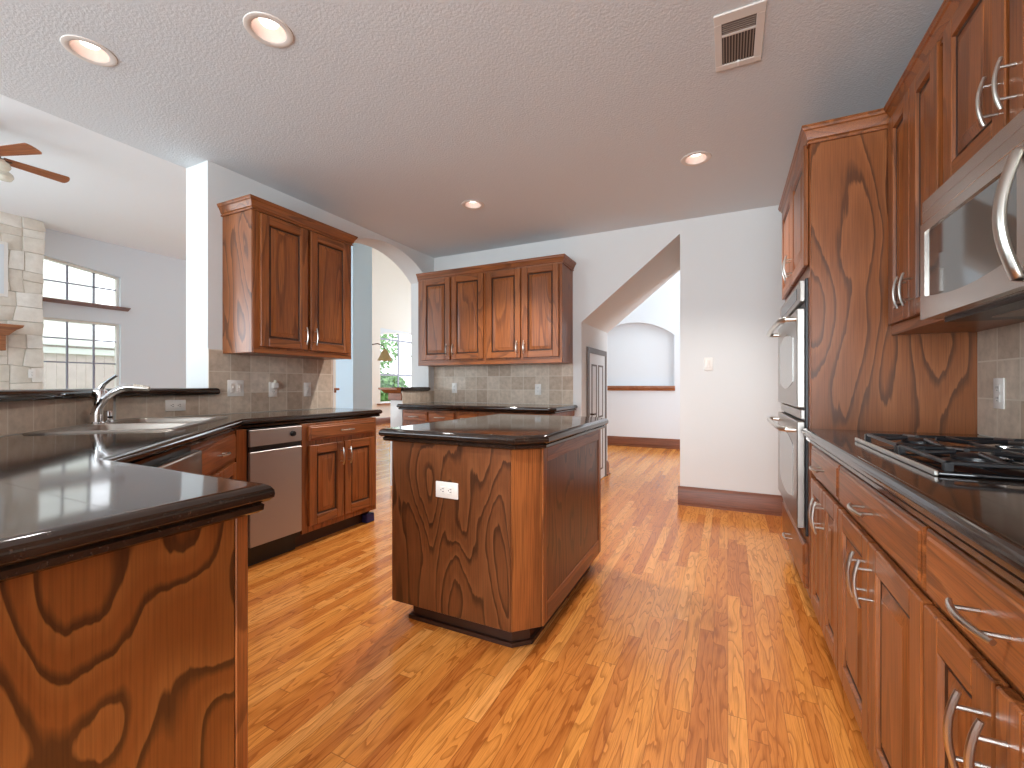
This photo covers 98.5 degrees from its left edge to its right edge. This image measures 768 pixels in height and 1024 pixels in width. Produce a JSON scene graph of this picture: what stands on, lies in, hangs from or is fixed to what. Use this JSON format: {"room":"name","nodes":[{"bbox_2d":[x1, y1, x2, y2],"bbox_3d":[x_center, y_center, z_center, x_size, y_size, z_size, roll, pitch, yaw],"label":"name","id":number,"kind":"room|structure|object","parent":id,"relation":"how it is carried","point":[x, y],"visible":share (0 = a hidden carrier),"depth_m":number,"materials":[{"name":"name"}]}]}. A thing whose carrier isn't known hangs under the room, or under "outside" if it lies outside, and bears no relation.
{"room":"kitchen","nodes":[
{"label":"kitchen","id":0,"kind":"room"},
{"bbox_2d":[0,212,44,388],"bbox_3d":[-7.240,-0.586,5.258,0.368,3.427,2.305,0,0,26],"label":"wall","id":1,"kind":"structure","parent":0,"point":[24,303],"depth_m":6.03,"materials":[{"name":"stone"}]},
{"bbox_2d":[0,241,7,296],"bbox_3d":[-6.910,-1.535,5.513,0.040,0.730,0.830,0,0,26],"label":"niche","id":2,"kind":"object","parent":1,"relation":"attached to","point":[3,245],"visible":1,"depth_m":5.84,"materials":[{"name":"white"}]},
{"bbox_2d":[0,323,24,350],"bbox_3d":[-6.894,-0.618,5.194,0.290,0.335,1.530,0,0,26],"label":"mantel shelf","id":3,"kind":"object","parent":1,"relation":"attached to","point":[5,329],"visible":1,"depth_m":5.73,"materials":[{"name":"brown wood"}]},
{"bbox_2d":[28,369,35,377],"bbox_3d":[-6.616,-0.155,6.082,0.009,0.118,0.072,0,0,26],"label":"wall outlet","id":4,"kind":"object","parent":1,"relation":"attached to","point":[31,373],"visible":1,"depth_m":6.08,"materials":[{"name":"white plastic"}]},
{"bbox_2d":[0,94,185,259],"bbox_3d":[-5.409,-2.360,3.370,5.720,0.120,9.300,0,0,26],"label":"ceiling","id":5,"kind":"structure","parent":0,"point":[116,192],"depth_m":5.14,"materials":[{"name":"white paint"}]},
{"bbox_2d":[0,143,69,182],"bbox_3d":[-4.598,-2.077,3.868,1.107,0.444,1.062,0,0,26],"label":"ceiling fan","id":6,"kind":"object","parent":5,"relation":"hanging from","point":[18,149],"visible":1,"depth_m":3.96,"materials":[{"name":"brown wood"}]},
{"bbox_2d":[0,397,197,436],"bbox_3d":[-2.009,0.594,1.507,0.477,1.052,3.358,0,0,-12],"label":"wall","id":7,"kind":"structure","parent":0,"point":[114,398],"depth_m":2.58,"materials":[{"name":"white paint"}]},
{"bbox_2d":[0,397,112,435],"bbox_3d":[-1.897,0.136,1.327,0.008,0.137,2.610,0,0,-19],"label":"backsplash","id":8,"kind":"object","parent":7,"relation":"attached to","point":[16,417],"visible":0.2,"depth_m":2.00,"materials":[{"name":"beige tile"}]},
{"bbox_2d":[0,388,219,401],"bbox_3d":[-2.026,0.043,1.498,0.673,0.047,3.486,0,0,-12],"label":"bar","id":9,"kind":"object","parent":7,"relation":"on","point":[6,395],"visible":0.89,"depth_m":2.21,"materials":[{"name":"stone"}]},
{"bbox_2d":[116,395,207,419],"bbox_3d":[-2.205,0.136,2.810,0.008,0.137,0.509,0,0,26],"label":"backsplash","id":10,"kind":"structure","parent":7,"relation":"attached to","point":[126,406],"depth_m":2.76,"materials":[{"name":"beige tile"}]},
{"bbox_2d":[165,400,185,410],"bbox_3d":[-2.174,0.132,2.853,0.009,0.072,0.118,0,0,26],"label":"wall outlet","id":11,"kind":"object","parent":10,"relation":"attached to","point":[170,405],"visible":1,"depth_m":2.85,"materials":[{"name":"white plastic"}]},
{"bbox_2d":[43,228,410,417],"bbox_3d":[-6.304,-1.530,7.761,0.172,5.300,16.400,0,0,26],"label":"wall","id":12,"kind":"structure","parent":0,"point":[152,334],"depth_m":7.68,"materials":[{"name":"white paint"}]},
{"bbox_2d":[43,317,118,388],"bbox_3d":[-6.737,-0.215,6.890,0.060,1.570,0.945,0,0,26],"label":"window","id":13,"kind":"structure","parent":12,"relation":"in","point":[116,326],"depth_m":7.02,"materials":[{"name":"white plastic"}]},
{"bbox_2d":[44,256,118,305],"bbox_3d":[-6.737,-1.587,6.890,0.060,0.645,0.945,0,0,26],"label":"window","id":14,"kind":"structure","parent":12,"relation":"in","point":[93,272],"depth_m":7.01,"materials":[{"name":"white plastic"}]},
{"bbox_2d":[44,297,130,311],"bbox_3d":[-6.607,-1.250,6.846,0.110,0.050,1.090,0,0,26],"label":"window ledge","id":15,"kind":"object","parent":12,"relation":"attached to","point":[46,299],"visible":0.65,"depth_m":6.82,"materials":[{"name":"brown wood"}]},
{"bbox_2d":[376,417,390,423],"bbox_3d":[-4.169,1.034,11.893,0.032,0.172,6.900,0,0,26],"label":"baseboard","id":16,"kind":"structure","parent":12,"relation":"attached to","point":[386,419],"depth_m":12.79,"materials":[{"name":"brown wood"}]},
{"bbox_2d":[380,333,410,402],"bbox_3d":[-3.487,-0.559,13.532,0.060,2.158,1.755,0,0,26],"label":"window","id":17,"kind":"structure","parent":12,"relation":"in","point":[397,340],"depth_m":13.51,"materials":[{"name":"white plastic"}]},
{"bbox_2d":[186,160,433,484],"bbox_3d":[-1.600,-0.214,4.351,0.260,2.669,2.790,0,0,26],"label":"wall","id":18,"kind":"structure","parent":0,"point":[208,183],"depth_m":3.13,"materials":[{"name":"white paint"}]},
{"bbox_2d":[208,349,332,414],"bbox_3d":[-1.859,-0.022,3.517,0.008,0.454,1.065,0,0,26],"label":"backsplash","id":19,"kind":"structure","parent":18,"relation":"attached to","point":[291,374],"depth_m":3.42,"materials":[{"name":"beige tile"}]},
{"bbox_2d":[227,380,243,395],"bbox_3d":[-2.000,0.023,3.200,0.016,0.118,0.118,0,0,26],"label":"wall switch","id":20,"kind":"object","parent":19,"relation":"attached to","point":[234,387],"visible":1,"depth_m":3.20,"materials":[{"name":"white plastic"}]},
{"bbox_2d":[269,382,276,396],"bbox_3d":[-1.874,0.035,3.465,0.009,0.118,0.072,0,0,26],"label":"wall outlet","id":21,"kind":"object","parent":19,"relation":"attached to","point":[272,391],"visible":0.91,"depth_m":3.45,"materials":[{"name":"white plastic"}]},
{"bbox_2d":[272,380,278,387],"bbox_3d":[-1.855,-0.005,3.455,0.032,0.063,0.044,0,0,26],"label":"plug adapter","id":22,"kind":"object","parent":21,"relation":"attached to","point":[275,384],"visible":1,"depth_m":3.44,"materials":[{"name":"white plastic"}]},
{"bbox_2d":[304,383,310,395],"bbox_3d":[-1.733,0.038,3.746,0.016,0.118,0.072,0,0,26],"label":"wall switch","id":23,"kind":"object","parent":19,"relation":"attached to","point":[307,386],"visible":1,"depth_m":3.74,"materials":[{"name":"white plastic"}]},
{"bbox_2d":[217,194,357,359],"bbox_3d":[-1.684,-0.745,3.433,0.393,1.050,0.951,0,0,26],"label":"upper cabinet","id":24,"kind":"object","parent":18,"relation":"attached to","point":[287,273],"visible":1,"depth_m":3.17,"materials":[{"name":"brown wood"}]},
{"bbox_2d":[378,387,401,399],"bbox_3d":[-1.346,0.099,4.871,0.260,0.142,0.093,0,0,26],"label":"ledge cap","id":25,"kind":"object","parent":18,"relation":"attached to","point":[393,393],"visible":1,"depth_m":4.86,"materials":[{"name":"brown wood"}]},
{"bbox_2d":[390,387,429,390],"bbox_3d":[-1.175,0.046,5.101,0.215,0.044,0.474,0,0,26],"label":"bar","id":26,"kind":"object","parent":18,"relation":"on","point":[402,388],"visible":0.83,"depth_m":5.00,"materials":[{"name":"stone"}]},
{"bbox_2d":[402,391,433,403],"bbox_3d":[-1.076,0.137,5.116,0.008,0.135,0.585,0,0,26],"label":"backsplash","id":27,"kind":"structure","parent":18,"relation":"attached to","point":[407,396],"depth_m":5.08,"materials":[{"name":"beige tile"}]},
{"bbox_2d":[336,243,371,408],"bbox_3d":[-2.676,-1.530,7.483,0.385,5.300,0.430,0,0,26],"label":"wall pier","id":28,"kind":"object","parent":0,"point":[353,375],"visible":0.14,"depth_m":7.35,"materials":[{"name":"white paint"}]},
{"bbox_2d":[0,0,943,257],"bbox_3d":[-0.720,-1.609,1.243,4.575,0.120,7.600,0,0,26],"label":"ceiling","id":29,"kind":"structure","parent":0,"point":[563,118],"depth_m":2.33,"materials":[{"name":"white paint"}]},
{"bbox_2d":[60,35,117,66],"bbox_3d":[-1.958,-1.591,2.047,0.196,0.094,0.196,0,0,26],"label":"recessed light","id":30,"kind":"object","parent":29,"relation":"in","point":[88,50],"visible":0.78,"depth_m":2.07,"materials":[{"name":"beige ceramic"}]},
{"bbox_2d":[243,11,293,47],"bbox_3d":[-1.061,-1.591,1.927,0.196,0.094,0.196,0,0,26],"label":"recessed light","id":31,"kind":"object","parent":29,"relation":"in","point":[267,29],"visible":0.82,"depth_m":1.95,"materials":[{"name":"beige ceramic"}]},
{"bbox_2d":[462,200,483,209],"bbox_3d":[-0.335,-1.591,3.789,0.196,0.094,0.196,0,0,26],"label":"recessed light","id":32,"kind":"object","parent":29,"relation":"in","point":[469,204],"visible":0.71,"depth_m":3.83,"materials":[{"name":"beige ceramic"}]},
{"bbox_2d":[681,151,711,165],"bbox_3d":[1.259,-1.591,3.019,0.196,0.094,0.196,0,0,26],"label":"recessed light","id":33,"kind":"object","parent":29,"relation":"in","point":[699,157],"visible":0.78,"depth_m":3.05,"materials":[{"name":"beige ceramic"}]},
{"bbox_2d":[714,0,766,71],"bbox_3d":[1.014,-1.540,1.972,0.196,0.018,0.364,0,0,26],"label":"ceiling vent","id":34,"kind":"object","parent":29,"relation":"in","point":[736,31],"visible":1,"depth_m":1.95,"materials":[{"name":"white metal"}]},
{"bbox_2d":[248,423,873,767],"bbox_3d":[-0.898,1.180,5.672,11.800,0.120,15.400,0,0,26],"label":"floor","id":35,"kind":"structure","parent":0,"point":[693,637],"depth_m":1.77,"materials":[{"name":"brown wood"}]},
{"bbox_2d":[0,515,247,767],"bbox_3d":[-1.123,0.694,0.568,0.723,0.853,1.134,0,0,26],"label":"base cabinet","id":36,"kind":"object","parent":35,"relation":"on","point":[136,656],"visible":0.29,"depth_m":0.74,"materials":[{"name":"brown wood"}]},
{"bbox_2d":[0,408,381,581],"bbox_3d":[-1.440,0.235,1.887,1.445,0.060,4.184,0,0,-12],"label":"countertop","id":37,"kind":"structure","parent":36,"relation":"on","point":[69,498],"depth_m":0.86,"materials":[{"name":"polished dark granite"}]},
{"bbox_2d":[87,374,149,424],"bbox_3d":[-2.026,0.070,2.286,0.258,0.256,0.107,0,0,-19],"label":"faucet","id":38,"kind":"object","parent":37,"relation":"on","point":[100,396],"visible":1,"depth_m":2.25,"materials":[{"name":"silver metal"}]},
{"bbox_2d":[22,416,227,434],"bbox_3d":[-1.914,0.290,2.313,0.542,0.184,0.885,0,0,-19],"label":"sink","id":39,"kind":"object","parent":37,"relation":"in","point":[163,423],"visible":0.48,"depth_m":2.27,"materials":[{"name":"silver metal"}]},
{"bbox_2d":[103,410,113,422],"bbox_3d":[-2.147,0.167,2.345,0.048,0.064,0.048,0,0,26],"label":"soap dispenser","id":40,"kind":"object","parent":39,"relation":"on","point":[108,414],"visible":0.84,"depth_m":2.33,"materials":[{"name":"silver metal"}]},
{"bbox_2d":[141,447,201,473],"bbox_3d":[-1.461,0.694,1.576,0.499,0.852,0.610,0,0,-19],"label":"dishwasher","id":41,"kind":"object","parent":35,"relation":"on","point":[185,460],"visible":0.12,"depth_m":1.74,"materials":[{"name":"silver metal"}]},
{"bbox_2d":[191,429,246,480],"bbox_3d":[-1.773,0.694,2.264,0.615,0.853,0.883,0,0,-19],"label":"base cabinet","id":42,"kind":"object","parent":35,"relation":"on","point":[225,456],"visible":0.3,"depth_m":2.38,"materials":[{"name":"brown wood"}]},
{"bbox_2d":[244,424,301,566],"bbox_3d":[-1.751,0.694,2.941,0.599,0.852,0.368,0,0,26],"label":"dishwasher","id":43,"kind":"object","parent":35,"relation":"on","point":[274,453],"visible":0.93,"depth_m":2.81,"materials":[{"name":"silver metal"}]},
{"bbox_2d":[295,417,375,546],"bbox_3d":[-1.521,0.694,3.441,0.678,0.853,0.705,0,0,26],"label":"base cabinet","id":44,"kind":"object","parent":35,"relation":"on","point":[339,456],"visible":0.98,"depth_m":3.25,"materials":[{"name":"brown wood"}]},
{"bbox_2d":[362,512,373,522],"bbox_3d":[-1.179,1.085,3.614,0.060,0.069,0.086,0,0,26],"label":"scrap","id":45,"kind":"object","parent":35,"relation":"on","point":[367,517],"visible":1,"depth_m":3.58,"materials":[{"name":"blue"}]},
{"bbox_2d":[403,410,456,425],"bbox_3d":[-0.744,0.694,4.883,0.690,0.853,0.718,0,0,26],"label":"base cabinet","id":46,"kind":"object","parent":35,"relation":"on","point":[410,417],"visible":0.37,"depth_m":4.62,"materials":[{"name":"brown wood"}]},
{"bbox_2d":[457,411,501,418],"bbox_3d":[-0.200,0.694,4.617,0.518,0.853,0.718,0,0,26],"label":"base cabinet","id":47,"kind":"object","parent":35,"relation":"on","point":[460,414],"visible":0.04,"depth_m":4.37,"materials":[{"name":"brown wood"}]},
{"bbox_2d":[392,429,600,647],"bbox_3d":[0.008,0.694,2.441,0.733,0.853,1.132,0,0,26],"label":"kitchen island","id":48,"kind":"object","parent":35,"relation":"on","point":[494,563],"visible":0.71,"depth_m":1.95,"materials":[{"name":"brown wood"}]},
{"bbox_2d":[436,481,457,499],"bbox_3d":[-0.288,0.465,1.950,0.118,0.072,0.009,0,0,26],"label":"wall outlet","id":49,"kind":"object","parent":48,"relation":"attached to","point":[449,490],"visible":1,"depth_m":1.95,"materials":[{"name":"white plastic"}]},
{"bbox_2d":[440,486,444,493],"bbox_3d":[-0.308,0.465,1.956,0.028,0.032,0.003,0,0,26],"label":"receptacle","id":50,"kind":"object","parent":49,"relation":"attached to","point":[442,488],"depth_m":1.95,"materials":[{"name":"white plastic"}]},
{"bbox_2d":[448,487,452,494],"bbox_3d":[-0.272,0.465,1.938,0.028,0.032,0.003,0,0,26],"label":"receptacle","id":51,"kind":"object","parent":49,"relation":"attached to","point":[450,489],"depth_m":1.94,"materials":[{"name":"white plastic"}]},
{"bbox_2d":[379,414,607,449],"bbox_3d":[0.006,0.235,2.444,0.818,0.060,1.215,0,0,26],"label":"island countertop","id":52,"kind":"structure","parent":48,"relation":"on","point":[496,431],"depth_m":2.04,"materials":[{"name":"polished dark granite"}]},
{"bbox_2d":[502,411,574,415],"bbox_3d":[0.265,0.694,4.389,0.513,0.853,0.718,0,0,26],"label":"base cabinet","id":53,"kind":"object","parent":35,"relation":"on","point":[570,413],"visible":0.02,"depth_m":4.21,"materials":[{"name":"brown wood"}]},
{"bbox_2d":[397,402,577,413],"bbox_3d":[-0.282,0.235,4.667,1.810,0.060,0.686,0,0,26],"label":"countertop","id":54,"kind":"structure","parent":53,"relation":"on","point":[435,406],"depth_m":4.41,"materials":[{"name":"stone"}]},
{"bbox_2d":[808,446,844,670],"bbox_3d":[1.500,0.694,1.655,0.646,0.853,0.556,0,0,26],"label":"base cabinet","id":55,"kind":"object","parent":35,"relation":"on","point":[824,504],"visible":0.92,"depth_m":1.73,"materials":[{"name":"brown wood"}]},
{"bbox_2d":[778,108,978,598],"bbox_3d":[1.881,-0.052,2.445,0.656,2.345,1.098,0,0,26],"label":"tall cabinet","id":56,"kind":"object","parent":35,"relation":"on","point":[833,206],"visible":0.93,"depth_m":2.03,"materials":[{"name":"brown wood"}]},
{"bbox_2d":[766,278,807,536],"bbox_3d":[1.814,0.109,2.483,0.627,1.262,0.921,0,0,26],"label":"double wall oven","id":57,"kind":"object","parent":56,"relation":"in","point":[792,336],"visible":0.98,"depth_m":2.27,"materials":[{"name":"silver metal"}]},
{"bbox_2d":[838,466,935,767],"bbox_3d":[1.216,0.694,1.073,0.646,0.853,0.736,0,0,26],"label":"base cabinet","id":58,"kind":"object","parent":35,"relation":"on","point":[883,595],"visible":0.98,"depth_m":1.10,"materials":[{"name":"brown wood"}]},
{"bbox_2d":[924,528,1023,767],"bbox_3d":[0.939,0.694,0.508,0.646,0.853,0.518,0,0,26],"label":"base cabinet","id":59,"kind":"object","parent":35,"relation":"on","point":[974,631],"visible":0.98,"depth_m":0.67,"materials":[{"name":"brown wood"}]},
{"bbox_3d":[0.702,0.694,0.023,0.646,0.853,0.558,0,0,26],"label":"base cabinet","id":60,"kind":"object","parent":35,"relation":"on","visible":0},
{"bbox_2d":[802,428,1023,591],"bbox_3d":[1.127,0.235,0.868,0.625,0.060,2.470,0,0,26],"label":"countertop","id":61,"kind":"structure","parent":60,"relation":"on","point":[984,518],"depth_m":0.83,"materials":[{"name":"stone"}]},
{"bbox_2d":[855,433,1023,481],"bbox_3d":[1.320,0.183,1.196,0.486,0.042,0.696,0,0,26],"label":"gas cooktop","id":62,"kind":"object","parent":61,"relation":"in","point":[994,458],"visible":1,"depth_m":1.15,"materials":[{"name":"black metal"}]},
{"bbox_2d":[434,205,784,494],"bbox_3d":[1.112,-0.214,4.984,4.574,2.669,1.090,0,0,26],"label":"wall","id":63,"kind":"structure","parent":0,"point":[729,265],"depth_m":4.05,"materials":[{"name":"white paint"}]},
{"bbox_2d":[418,273,491,366],"bbox_3d":[-0.623,-0.718,5.005,0.892,0.995,0.393,0,0,26],"label":"upper cabinet","id":64,"kind":"object","parent":63,"relation":"attached to","point":[451,310],"visible":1,"depth_m":4.87,"materials":[{"name":"brown wood"}]},
{"bbox_2d":[434,364,572,404],"bbox_3d":[-0.158,-0.011,4.993,1.767,0.430,0.008,0,0,26],"label":"backsplash","id":65,"kind":"structure","parent":63,"relation":"attached to","point":[494,383],"depth_m":4.94,"materials":[{"name":"beige tile"}]},
{"bbox_2d":[452,383,456,392],"bbox_3d":[-0.684,0.036,5.240,0.072,0.118,0.009,0,0,26],"label":"wall outlet","id":66,"kind":"object","parent":65,"relation":"attached to","point":[454,385],"visible":1,"depth_m":5.24,"materials":[{"name":"white plastic"}]},
{"bbox_2d":[535,384,540,394],"bbox_3d":[0.281,0.048,4.768,0.072,0.118,0.009,0,0,26],"label":"wall outlet","id":67,"kind":"object","parent":65,"relation":"attached to","point":[537,386],"visible":1,"depth_m":4.76,"materials":[{"name":"white plastic"}]},
{"bbox_2d":[486,263,572,364],"bbox_3d":[0.164,-0.718,4.620,0.857,0.995,0.393,0,0,26],"label":"upper cabinet","id":68,"kind":"object","parent":63,"relation":"attached to","point":[529,310],"visible":1,"depth_m":4.47,"materials":[{"name":"brown wood"}]},
{"bbox_2d":[416,253,575,281],"bbox_3d":[-0.214,-1.230,4.819,1.789,0.080,0.368,0,0,26],"label":"crown molding","id":69,"kind":"structure","parent":68,"relation":"attached to","point":[567,261],"depth_m":4.59,"materials":[{"name":"brown wood"}]},
{"bbox_2d":[586,347,606,477],"bbox_3d":[1.002,0.355,5.071,0.065,1.530,0.800,0,0,26],"label":"door","id":70,"kind":"structure","parent":63,"relation":"in","point":[596,359],"depth_m":5.11,"materials":[{"name":"white"}]},
{"bbox_2d":[607,460,609,475],"bbox_3d":[0.971,1.034,5.616,0.532,0.172,0.142,0,0,26],"label":"baseboard","id":71,"kind":"structure","parent":63,"relation":"attached to","point":[608,472],"depth_m":5.51,"materials":[{"name":"brown wood"}]},
{"bbox_2d":[704,357,712,370],"bbox_3d":[1.795,-0.192,4.032,0.072,0.118,0.016,0,0,26],"label":"wall switch","id":72,"kind":"object","parent":63,"relation":"attached to","point":[708,362],"visible":1,"depth_m":4.03,"materials":[{"name":"white plastic"}]},
{"bbox_2d":[678,486,782,515],"bbox_3d":[2.025,1.034,3.912,1.042,0.172,0.032,0,0,26],"label":"baseboard","id":73,"kind":"structure","parent":63,"relation":"attached to","point":[758,503],"depth_m":3.94,"materials":[{"name":"brown wood"}]},
{"bbox_2d":[607,271,679,438],"bbox_3d":[3.302,-1.530,7.658,6.000,5.300,0.260,0,0,26],"label":"wall","id":74,"kind":"structure","parent":0,"point":[643,349],"depth_m":7.97,"materials":[{"name":"white paint"}]},
{"bbox_2d":[607,386,674,390],"bbox_3d":[1.848,0.058,8.190,2.220,0.085,0.060,0,0,26],"label":"niche ledge","id":75,"kind":"object","parent":74,"relation":"attached to","point":[635,388],"visible":0.65,"depth_m":7.92,"materials":[{"name":"brown wood"}]},
{"bbox_2d":[607,436,679,448],"bbox_3d":[3.013,1.034,7.637,5.300,0.172,0.032,0,0,26],"label":"baseboard","id":76,"kind":"structure","parent":74,"relation":"attached to","point":[611,440],"depth_m":7.94,"materials":[{"name":"brown wood"}]},
{"bbox_3d":[1.228,-0.214,0.189,0.150,2.669,7.420,0,0,26],"label":"wall","id":77,"kind":"structure","parent":0,"visible":0},
{"bbox_2d":[888,41,1023,335],"bbox_3d":[1.671,-0.703,1.668,0.351,0.965,0.556,0,0,26],"label":"upper cabinet","id":78,"kind":"object","parent":77,"relation":"attached to","point":[915,128],"visible":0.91,"depth_m":1.70,"materials":[{"name":"brown wood"}]},
{"bbox_2d":[943,0,1023,183],"bbox_3d":[1.375,-0.900,1.063,0.351,0.570,0.788,0,0,26],"label":"upper cabinet","id":79,"kind":"object","parent":77,"relation":"attached to","point":[983,40],"visible":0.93,"depth_m":1.24,"materials":[{"name":"brown wood"}]},
{"bbox_2d":[920,109,1023,321],"bbox_3d":[1.345,-0.406,1.070,0.410,0.409,0.760,0,0,26],"label":"microwave","id":80,"kind":"object","parent":79,"relation":"attached to","point":[972,229],"visible":1,"depth_m":1.16,"materials":[{"name":"silver metal"}]},
{"bbox_2d":[977,322,1023,438],"bbox_3d":[1.405,-0.025,0.732,0.008,0.460,2.470,0,0,26],"label":"backsplash","id":81,"kind":"structure","parent":77,"relation":"attached to","point":[1000,350],"depth_m":1.68,"materials":[{"name":"beige tile"}]},
{"bbox_2d":[993,378,1004,408],"bbox_3d":[1.864,0.032,1.691,0.009,0.118,0.072,0,0,26],"label":"wall outlet","id":82,"kind":"object","parent":81,"relation":"attached to","point":[998,383],"visible":1,"depth_m":1.68,"materials":[{"name":"white plastic"}]},
{"bbox_2d":[995,384,999,391],"bbox_3d":[1.861,0.012,1.692,0.003,0.028,0.032,0,0,26],"label":"receptacle","id":83,"kind":"object","parent":82,"relation":"attached to","point":[997,386],"depth_m":1.69,"materials":[{"name":"white plastic"}]},
{"bbox_2d":[995,395,999,401],"bbox_3d":[1.861,0.052,1.692,0.003,0.028,0.032,0,0,26],"label":"receptacle","id":84,"kind":"object","parent":82,"relation":"attached to","point":[997,397],"depth_m":1.69,"materials":[{"name":"white plastic"}]},
{"bbox_3d":[1.044,-0.702,0.387,0.351,0.965,0.713,0,0,26],"label":"upper cabinet","id":85,"kind":"object","parent":77,"relation":"attached to","visible":0},
{"bbox_2d":[884,0,961,117],"bbox_3d":[1.214,-1.185,1.032,0.037,0.080,2.022,0,0,26],"label":"crown molding","id":86,"kind":"structure","parent":85,"relation":"attached to","point":[934,33],"depth_m":1.58,"materials":[{"name":"brown wood"}]},
{"bbox_3d":[-1.692,-3.300,10.625,6.020,2.000,7.200,0,0,26],"label":"ceiling","id":87,"kind":"structure","parent":0,"visible":0},
{"bbox_2d":[372,343,392,360],"bbox_3d":[-3.134,-2.335,8.890,1.191,3.670,1.100,0,0,26],"label":"chandelier","id":88,"kind":"object","parent":87,"relation":"hanging from","point":[384,356],"visible":0.27,"depth_m":8.93,"materials":[{"name":"brown metal"}]},
{"label":"outside","id":89,"kind":"structure","parent":0,"visible":0},
{"bbox_3d":[-20.982,1.370,13.050,30.835,0.200,55.000,0,0,26],"label":"ground","id":90,"kind":"structure","parent":89,"visible":0},
{"bbox_2d":[43,260,96,388],"bbox_3d":[-16.704,-3.280,7.840,3.900,9.100,14.000,0,0,26],"label":"neighbor house","id":91,"kind":"structure","parent":90,"relation":"on","point":[53,271],"depth_m":12.65,"materials":[{"name":"white"}]},
{"bbox_2d":[43,342,114,388],"bbox_3d":[-9.249,0.215,8.367,0.150,2.110,3.340,0,0,26],"label":"wooden fence","id":92,"kind":"object","parent":90,"relation":"on","point":[79,374],"visible":0.14,"depth_m":9.05,"materials":[{"name":"white wood"}]},
{"bbox_2d":[380,334,396,372],"bbox_3d":[-6.785,-1.007,19.132,3.870,4.570,3.938,0,0,26],"label":"tree","id":93,"kind":"object","parent":90,"relation":"on","point":[384,343],"visible":0.05,"depth_m":19.19,"materials":[{"name":"green plant"}]},
{"bbox_2d":[380,372,407,401],"bbox_3d":[-4.995,0.392,17.567,1.717,1.796,1.768,0,0,26],"label":"tree","id":94,"kind":"object","parent":90,"relation":"on","point":[385,381],"visible":0.42,"depth_m":17.12,"materials":[{"name":"green plant"}]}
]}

